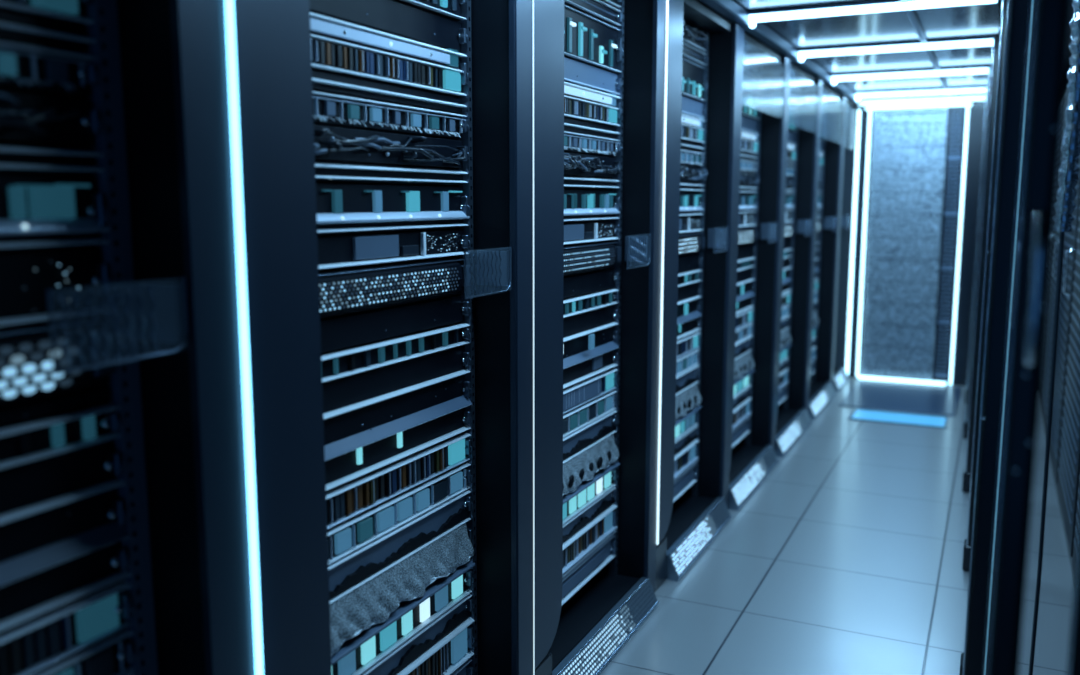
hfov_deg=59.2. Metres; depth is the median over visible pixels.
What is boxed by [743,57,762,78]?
cable tray
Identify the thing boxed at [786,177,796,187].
cable tray
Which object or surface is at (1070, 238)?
tall cabinet
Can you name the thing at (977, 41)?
ceiling light
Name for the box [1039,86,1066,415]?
tall cabinet
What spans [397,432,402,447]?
light
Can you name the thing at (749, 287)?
server
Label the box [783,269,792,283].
server
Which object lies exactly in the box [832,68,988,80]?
diffuser
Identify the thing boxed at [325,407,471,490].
server
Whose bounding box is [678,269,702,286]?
switch
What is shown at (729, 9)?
trim
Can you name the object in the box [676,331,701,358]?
server
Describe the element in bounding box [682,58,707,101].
switch
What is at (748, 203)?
array
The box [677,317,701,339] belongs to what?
server
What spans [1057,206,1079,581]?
tall cabinet
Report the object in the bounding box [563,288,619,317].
switch
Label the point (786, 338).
tray
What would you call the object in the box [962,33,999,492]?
rack
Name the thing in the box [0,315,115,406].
server
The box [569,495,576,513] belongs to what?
light
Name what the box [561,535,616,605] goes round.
server
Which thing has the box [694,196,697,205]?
light
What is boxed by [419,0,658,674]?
tall cabinet
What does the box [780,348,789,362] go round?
array
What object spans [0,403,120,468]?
server
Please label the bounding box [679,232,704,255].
server
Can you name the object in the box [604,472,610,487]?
light
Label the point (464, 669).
server
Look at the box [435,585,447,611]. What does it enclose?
light
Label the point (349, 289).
server
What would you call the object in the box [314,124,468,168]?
server
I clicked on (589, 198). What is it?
light
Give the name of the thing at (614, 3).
cable tray
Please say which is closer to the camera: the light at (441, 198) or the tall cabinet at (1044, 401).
the light at (441, 198)
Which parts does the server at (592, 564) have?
plate, rail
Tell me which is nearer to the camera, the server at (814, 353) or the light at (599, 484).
the light at (599, 484)
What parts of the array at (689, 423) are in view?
rail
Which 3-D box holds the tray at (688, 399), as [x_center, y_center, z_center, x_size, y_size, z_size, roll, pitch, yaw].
[0.338,0.271,3.855,0.481,0.112,0.678,4,9,25]
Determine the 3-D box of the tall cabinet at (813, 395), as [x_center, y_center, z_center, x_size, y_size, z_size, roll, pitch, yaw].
[1.452,-0.583,6.342,0.962,2.065,0.980,4,9,25]
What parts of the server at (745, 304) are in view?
rail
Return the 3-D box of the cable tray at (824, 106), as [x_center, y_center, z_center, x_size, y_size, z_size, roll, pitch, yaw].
[1.578,-1.536,6.211,0.481,0.068,0.815,4,9,25]
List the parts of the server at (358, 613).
rail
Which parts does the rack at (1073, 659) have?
edge trim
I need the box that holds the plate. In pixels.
[838,380,960,415]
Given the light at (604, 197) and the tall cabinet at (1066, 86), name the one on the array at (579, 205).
the light at (604, 197)
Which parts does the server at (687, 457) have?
rail, thick rail, rail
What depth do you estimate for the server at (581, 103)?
2.83 m
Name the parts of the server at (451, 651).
blade, blade, blade, blade, blade, blade, blade, blade, blade, rail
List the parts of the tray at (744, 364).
rail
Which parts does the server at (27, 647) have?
blade, blade, blade, blade, blade, rail, blade, rail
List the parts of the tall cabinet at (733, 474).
edge trim, rail, blanking panel, rail, rail, blanking panel, patch panel, rail, blanking panel, blanking panel, patch panel, blanking panel, blanking panel, patch panel, blanking panel, rail, perforated rail, kick plate, mounting rail, latch frame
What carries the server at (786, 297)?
in the tall cabinet at (771, 424)
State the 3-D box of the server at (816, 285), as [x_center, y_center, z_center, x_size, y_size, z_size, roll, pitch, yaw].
[1.572,-0.329,6.388,0.467,0.073,0.815,4,9,25]
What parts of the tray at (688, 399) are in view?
rail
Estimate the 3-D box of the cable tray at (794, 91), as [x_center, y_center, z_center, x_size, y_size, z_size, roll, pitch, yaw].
[1.155,-1.409,5.336,0.482,0.068,0.815,4,9,25]
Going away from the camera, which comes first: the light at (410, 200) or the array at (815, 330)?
the light at (410, 200)
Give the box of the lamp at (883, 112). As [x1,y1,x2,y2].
[881,110,946,114]
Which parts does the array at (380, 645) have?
rail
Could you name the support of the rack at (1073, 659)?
on the floor
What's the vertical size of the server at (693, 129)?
0.096 m
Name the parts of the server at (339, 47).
blade, blade, blade, blade, blade, blade, blade, blade, blade, blade, blade, blade, blade, blade, rail, rail, rail, blade, blade, blade, blade, blade, blade, blade, blade, blade, blade, blade, blade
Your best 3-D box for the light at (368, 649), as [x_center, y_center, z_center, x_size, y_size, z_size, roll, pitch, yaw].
[-0.355,0.645,1.962,0.009,0.048,0.042,4,9,25]
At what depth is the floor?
3.51 m
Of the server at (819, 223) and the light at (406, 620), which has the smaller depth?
the light at (406, 620)
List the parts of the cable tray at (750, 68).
rail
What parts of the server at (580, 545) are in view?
blade, blade, blade, blade, blade, blade, blade, blade, rail, thick rail, rail, blade, blade, blade, blade, blade, blade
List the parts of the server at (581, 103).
blade, blade, blade, blade, blade, blade, rail, rail, rail, blade, blade, blade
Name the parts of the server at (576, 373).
rail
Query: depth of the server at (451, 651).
2.25 m
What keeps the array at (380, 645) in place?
on the tall cabinet at (218, 94)
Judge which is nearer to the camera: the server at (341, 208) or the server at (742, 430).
the server at (341, 208)
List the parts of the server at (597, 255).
rail, handle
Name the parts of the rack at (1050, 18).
edge trim, pull handle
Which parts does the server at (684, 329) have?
rail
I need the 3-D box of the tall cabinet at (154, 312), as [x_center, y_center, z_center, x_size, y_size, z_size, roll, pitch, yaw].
[-1.089,0.173,1.093,0.962,2.065,0.980,4,9,25]
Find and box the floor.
[600,377,1073,674]
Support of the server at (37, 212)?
in the tall cabinet at (154, 312)
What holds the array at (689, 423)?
on the tall cabinet at (660, 538)
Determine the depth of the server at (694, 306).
3.90 m
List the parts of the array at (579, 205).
rail, thick rail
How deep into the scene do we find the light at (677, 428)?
3.83 m
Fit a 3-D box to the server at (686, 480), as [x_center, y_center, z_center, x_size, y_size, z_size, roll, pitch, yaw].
[0.331,0.618,3.908,0.467,0.091,0.678,4,9,25]
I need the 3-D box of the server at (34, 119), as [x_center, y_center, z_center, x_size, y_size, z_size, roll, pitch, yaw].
[-0.936,-0.263,1.091,0.482,0.062,0.660,4,9,25]
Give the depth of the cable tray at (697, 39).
3.71 m
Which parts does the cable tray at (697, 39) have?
rail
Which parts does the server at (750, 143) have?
rail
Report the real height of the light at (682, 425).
0.048 m
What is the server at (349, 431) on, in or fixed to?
in the tall cabinet at (218, 94)
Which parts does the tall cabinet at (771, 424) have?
edge trim, blanking panel, blanking panel, patch panel, blanking panel, blanking panel, patch panel, blanking panel, blanking panel, mounting rail, patch panel, blanking panel, kick plate, perforated rail, latch frame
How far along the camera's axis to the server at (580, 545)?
3.02 m
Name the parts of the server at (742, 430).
plate, rail, rail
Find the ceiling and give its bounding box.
[696,0,1073,98]
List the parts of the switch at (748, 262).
rail, rail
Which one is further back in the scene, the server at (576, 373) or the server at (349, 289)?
the server at (576, 373)
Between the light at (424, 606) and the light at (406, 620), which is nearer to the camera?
the light at (406, 620)
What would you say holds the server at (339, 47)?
in the tall cabinet at (218, 94)
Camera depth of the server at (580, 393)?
2.95 m
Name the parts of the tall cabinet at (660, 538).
edge trim, plate, plate, blanking panel, rail, rail, rail, rail, blanking panel, patch panel, rail, blanking panel, blanking panel, rail, patch panel, blanking panel, rail, rail, rail, patch panel, blanking panel, rail, rail, blanking panel, rail, rail, perforated rail, kick plate, mounting rail, latch frame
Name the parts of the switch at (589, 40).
rail, rail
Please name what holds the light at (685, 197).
on the array at (691, 204)
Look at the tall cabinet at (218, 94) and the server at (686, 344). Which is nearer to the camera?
the tall cabinet at (218, 94)
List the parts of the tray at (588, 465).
rail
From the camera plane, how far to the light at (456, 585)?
2.28 m
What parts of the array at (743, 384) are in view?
rail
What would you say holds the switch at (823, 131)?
in the tall cabinet at (813, 395)
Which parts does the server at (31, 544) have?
rail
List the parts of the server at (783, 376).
rail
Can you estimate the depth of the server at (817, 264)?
6.60 m
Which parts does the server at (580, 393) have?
plate, rail, rail, blade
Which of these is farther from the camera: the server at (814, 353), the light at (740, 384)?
the server at (814, 353)
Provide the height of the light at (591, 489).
0.048 m
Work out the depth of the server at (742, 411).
4.81 m
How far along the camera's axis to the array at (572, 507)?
3.01 m
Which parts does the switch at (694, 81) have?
rail, rail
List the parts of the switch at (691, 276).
rail, rail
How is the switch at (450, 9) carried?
in the tall cabinet at (218, 94)
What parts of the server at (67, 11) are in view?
blade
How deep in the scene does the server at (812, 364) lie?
6.72 m
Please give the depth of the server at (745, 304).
4.76 m
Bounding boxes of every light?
[13,185,62,218]
[322,190,342,212]
[338,650,355,674]
[356,447,362,464]
[361,636,375,664]
[364,190,381,211]
[380,621,396,650]
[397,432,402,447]
[401,191,419,211]
[401,610,412,635]
[420,597,429,621]
[434,191,448,210]
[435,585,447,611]
[451,575,462,598]
[563,502,566,518]
[568,194,576,208]
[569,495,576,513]
[578,489,585,507]
[585,194,594,207]
[587,483,594,500]
[596,477,602,493]
[601,194,608,207]
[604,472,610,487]
[675,424,679,436]
[680,420,684,432]
[683,195,688,206]
[685,417,689,428]
[690,413,694,425]
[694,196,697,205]
[737,380,742,391]
[743,376,748,386]
[748,0,996,27]
[798,36,993,61]
[831,66,989,84]
[848,409,948,428]
[855,86,986,100]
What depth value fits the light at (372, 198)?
1.88 m
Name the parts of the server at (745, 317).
rail, rail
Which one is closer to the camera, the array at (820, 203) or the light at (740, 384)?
the light at (740, 384)
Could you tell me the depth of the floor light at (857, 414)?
5.96 m
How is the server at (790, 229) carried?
in the tall cabinet at (771, 424)
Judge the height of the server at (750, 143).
0.096 m
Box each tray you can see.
[563,430,619,503]
[564,152,621,177]
[600,0,621,7]
[675,381,701,425]
[680,165,706,182]
[683,20,708,51]
[734,349,754,384]
[740,172,759,185]
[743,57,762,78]
[780,327,791,352]
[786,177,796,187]
[790,83,799,97]
[813,310,818,329]
[822,101,826,111]
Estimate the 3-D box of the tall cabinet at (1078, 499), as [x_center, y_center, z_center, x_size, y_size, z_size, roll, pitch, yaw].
[2.104,-0.039,2.578,1.036,2.059,0.970,4,9,25]
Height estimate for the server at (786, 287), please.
0.061 m
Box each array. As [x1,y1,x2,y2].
[332,570,473,674]
[563,469,617,523]
[564,189,620,221]
[675,411,699,440]
[679,192,704,216]
[733,374,752,397]
[739,194,758,213]
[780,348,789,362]
[785,195,795,210]
[812,329,816,339]
[818,196,822,209]
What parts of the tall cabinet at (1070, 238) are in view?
handle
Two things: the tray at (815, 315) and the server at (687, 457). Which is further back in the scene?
the tray at (815, 315)
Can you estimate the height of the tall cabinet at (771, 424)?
2.065 m
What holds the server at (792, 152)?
in the tall cabinet at (771, 424)
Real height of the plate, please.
0.007 m
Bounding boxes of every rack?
[959,653,963,674]
[962,0,1007,571]
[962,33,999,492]
[963,0,1032,674]
[963,65,991,438]
[964,86,987,403]
[985,0,1069,674]
[1028,0,1079,674]
[1066,514,1079,674]
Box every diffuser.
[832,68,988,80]
[856,88,985,97]
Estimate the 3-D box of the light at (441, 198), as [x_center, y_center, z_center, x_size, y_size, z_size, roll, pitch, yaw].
[-0.220,-0.303,2.111,0.009,0.043,0.054,4,9,25]
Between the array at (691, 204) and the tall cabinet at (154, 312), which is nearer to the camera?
the tall cabinet at (154, 312)
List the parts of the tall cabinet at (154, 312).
blanking panel, rail, rail, rail, patch panel, rail, blanking panel, rail, blanking panel, patch panel, rail, blanking panel, rail, patch panel, latch frame, mounting rail, rail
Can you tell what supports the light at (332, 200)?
on the server at (341, 208)
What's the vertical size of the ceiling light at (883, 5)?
0.062 m
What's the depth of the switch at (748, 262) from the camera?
4.36 m
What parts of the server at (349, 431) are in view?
rail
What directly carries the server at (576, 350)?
in the tall cabinet at (517, 46)
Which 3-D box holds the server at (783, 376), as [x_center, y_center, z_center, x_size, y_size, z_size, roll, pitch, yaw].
[1.148,0.275,5.582,0.467,0.104,0.815,4,9,25]
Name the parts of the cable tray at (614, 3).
rail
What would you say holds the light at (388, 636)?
on the array at (380, 645)
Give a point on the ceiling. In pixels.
(976, 20)
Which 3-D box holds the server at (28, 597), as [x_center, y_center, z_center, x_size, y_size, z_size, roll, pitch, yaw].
[-0.943,0.349,1.182,0.467,0.061,0.660,4,9,25]
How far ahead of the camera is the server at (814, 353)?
6.67 m
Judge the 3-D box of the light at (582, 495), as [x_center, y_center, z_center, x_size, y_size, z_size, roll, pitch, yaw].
[0.131,0.500,2.965,0.009,0.048,0.052,4,9,25]
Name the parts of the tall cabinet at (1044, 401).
handle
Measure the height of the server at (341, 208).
0.094 m
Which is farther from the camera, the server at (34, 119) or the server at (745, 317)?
the server at (745, 317)
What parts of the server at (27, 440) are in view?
rail, rail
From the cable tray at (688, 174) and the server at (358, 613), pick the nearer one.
the server at (358, 613)
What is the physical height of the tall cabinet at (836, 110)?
2.065 m
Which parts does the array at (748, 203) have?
thick rail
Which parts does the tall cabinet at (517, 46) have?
edge trim, plate, plate, rail, rail, rail, blanking panel, blanking panel, rail, patch panel, rail, blanking panel, blanking panel, rail, blanking panel, blanking panel, rail, rail, rail, rail, rail, patch panel, patch panel, blanking panel, perforated rail, kick plate, rail, mounting rail, latch frame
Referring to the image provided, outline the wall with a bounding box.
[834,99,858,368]
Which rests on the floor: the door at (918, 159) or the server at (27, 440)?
the door at (918, 159)
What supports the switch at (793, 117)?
in the tall cabinet at (771, 424)
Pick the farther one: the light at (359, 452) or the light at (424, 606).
the light at (424, 606)
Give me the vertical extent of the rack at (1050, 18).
2.087 m
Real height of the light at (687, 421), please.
0.048 m
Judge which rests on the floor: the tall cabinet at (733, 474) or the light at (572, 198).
the tall cabinet at (733, 474)
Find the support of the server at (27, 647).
in the tall cabinet at (154, 312)
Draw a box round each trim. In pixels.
[700,0,862,104]
[900,0,950,95]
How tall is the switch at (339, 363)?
0.050 m
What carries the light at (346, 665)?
on the array at (380, 645)
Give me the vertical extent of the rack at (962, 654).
2.087 m
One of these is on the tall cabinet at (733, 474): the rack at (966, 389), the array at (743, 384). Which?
the array at (743, 384)
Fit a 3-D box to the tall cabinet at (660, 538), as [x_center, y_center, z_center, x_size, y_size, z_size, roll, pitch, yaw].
[0.181,-0.205,3.718,0.962,2.065,0.980,4,9,25]
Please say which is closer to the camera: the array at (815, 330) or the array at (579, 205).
the array at (579, 205)
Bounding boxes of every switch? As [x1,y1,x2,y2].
[321,323,470,382]
[393,0,466,20]
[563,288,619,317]
[564,4,622,72]
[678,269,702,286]
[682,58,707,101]
[737,257,756,270]
[742,85,761,119]
[784,248,793,257]
[788,105,798,131]
[820,120,825,140]
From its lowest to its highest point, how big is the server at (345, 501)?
0.073 m
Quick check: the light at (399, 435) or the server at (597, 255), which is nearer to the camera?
the light at (399, 435)
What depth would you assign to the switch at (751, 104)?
4.60 m
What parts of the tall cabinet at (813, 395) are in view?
edge trim, blanking panel, blanking panel, patch panel, blanking panel, mounting rail, patch panel, patch panel, kick plate, blanking panel, perforated rail, latch frame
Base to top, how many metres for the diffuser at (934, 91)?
0.026 m
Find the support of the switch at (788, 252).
in the tall cabinet at (771, 424)
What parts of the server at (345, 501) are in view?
blade, blade, blade, blade, blade, blade, blade, blade, blade, blade, blade, blade, rail, blade, blade, blade, blade, blade, blade, blade, blade, blade, blade, blade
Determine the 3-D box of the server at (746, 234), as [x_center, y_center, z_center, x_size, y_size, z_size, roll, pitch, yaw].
[0.728,-0.485,4.578,0.473,0.086,0.815,4,9,25]
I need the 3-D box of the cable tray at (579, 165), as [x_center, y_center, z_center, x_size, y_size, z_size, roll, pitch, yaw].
[-0.084,-0.516,2.848,0.484,0.062,0.678,4,9,25]
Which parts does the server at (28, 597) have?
rail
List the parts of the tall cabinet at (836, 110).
edge trim, kick plate, latch frame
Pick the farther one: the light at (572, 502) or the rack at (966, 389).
the rack at (966, 389)
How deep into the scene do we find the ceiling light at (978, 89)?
6.53 m
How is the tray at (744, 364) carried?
in the tall cabinet at (733, 474)
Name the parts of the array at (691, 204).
thick rail, rail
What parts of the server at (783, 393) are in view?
plate, rail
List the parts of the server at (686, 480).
plate, rail, rail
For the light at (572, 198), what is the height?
0.043 m
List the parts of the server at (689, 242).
rail, handle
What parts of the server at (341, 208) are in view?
rail, thick rail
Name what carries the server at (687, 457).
in the tall cabinet at (660, 538)
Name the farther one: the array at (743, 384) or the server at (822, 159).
the server at (822, 159)
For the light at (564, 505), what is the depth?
2.84 m
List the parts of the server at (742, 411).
rail, thick rail, rail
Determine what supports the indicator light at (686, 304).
attached to the tall cabinet at (660, 538)
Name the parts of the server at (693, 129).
blade, rail, rail, rail, blade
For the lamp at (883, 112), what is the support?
attached to the door at (918, 159)
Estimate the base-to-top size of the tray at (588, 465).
0.112 m
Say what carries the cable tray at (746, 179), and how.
on the tall cabinet at (733, 474)
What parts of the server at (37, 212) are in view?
thick rail, rail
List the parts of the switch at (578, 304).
rail, rail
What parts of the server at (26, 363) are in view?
rail, handle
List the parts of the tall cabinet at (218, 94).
edge trim, plate, blanking panel, rail, blanking panel, rail, rail, patch panel, blanking panel, rail, rail, patch panel, rail, blanking panel, rail, blanking panel, patch panel, blanking panel, plate, blanking panel, mounting rail, latch frame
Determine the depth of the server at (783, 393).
5.77 m
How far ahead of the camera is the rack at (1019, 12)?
1.74 m
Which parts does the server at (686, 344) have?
blade, rail, rail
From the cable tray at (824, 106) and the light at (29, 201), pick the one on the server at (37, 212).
the light at (29, 201)
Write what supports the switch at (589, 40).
in the tall cabinet at (517, 46)
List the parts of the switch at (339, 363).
rail, rail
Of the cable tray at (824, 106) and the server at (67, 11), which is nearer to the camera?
the server at (67, 11)
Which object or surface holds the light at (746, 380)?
on the array at (743, 384)
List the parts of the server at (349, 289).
rail, handle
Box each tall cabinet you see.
[0,0,188,674]
[34,0,511,674]
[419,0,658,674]
[589,0,731,592]
[683,24,780,509]
[738,57,815,456]
[778,79,839,419]
[810,96,852,391]
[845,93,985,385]
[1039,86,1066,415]
[1040,81,1069,436]
[1049,156,1079,503]
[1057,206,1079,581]
[1072,475,1079,573]
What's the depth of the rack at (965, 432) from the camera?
5.32 m
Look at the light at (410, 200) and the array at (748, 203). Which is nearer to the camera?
the light at (410, 200)
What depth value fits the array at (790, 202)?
5.61 m
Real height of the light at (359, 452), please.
0.036 m
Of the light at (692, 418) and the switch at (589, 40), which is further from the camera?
the light at (692, 418)
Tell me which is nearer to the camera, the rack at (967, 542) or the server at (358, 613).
the server at (358, 613)
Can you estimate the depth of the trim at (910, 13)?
4.39 m
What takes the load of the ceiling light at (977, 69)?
attached to the ceiling
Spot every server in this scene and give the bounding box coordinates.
[0,0,93,23]
[0,90,101,146]
[0,175,108,250]
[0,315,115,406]
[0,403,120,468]
[0,487,129,586]
[0,540,130,630]
[0,580,132,674]
[310,12,468,96]
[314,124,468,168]
[316,183,469,234]
[318,256,470,317]
[323,374,471,460]
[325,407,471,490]
[326,432,471,528]
[329,517,474,664]
[395,617,474,674]
[451,658,473,674]
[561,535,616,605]
[562,504,617,577]
[563,241,620,275]
[563,326,619,368]
[563,350,618,388]
[563,368,618,413]
[564,82,621,125]
[673,464,698,501]
[674,439,698,480]
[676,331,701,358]
[677,299,702,324]
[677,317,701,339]
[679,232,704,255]
[681,114,706,142]
[732,397,751,430]
[732,418,750,447]
[735,308,754,329]
[736,281,755,301]
[736,297,755,313]
[738,226,758,245]
[741,130,760,152]
[778,385,788,404]
[779,368,788,390]
[782,282,792,293]
[782,292,791,306]
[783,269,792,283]
[784,222,795,237]
[787,143,797,160]
[811,346,816,362]
[811,361,815,374]
[814,280,818,290]
[815,260,819,271]
[817,220,822,231]
[819,151,824,165]
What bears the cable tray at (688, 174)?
on the tall cabinet at (660, 538)
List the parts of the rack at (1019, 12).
edge trim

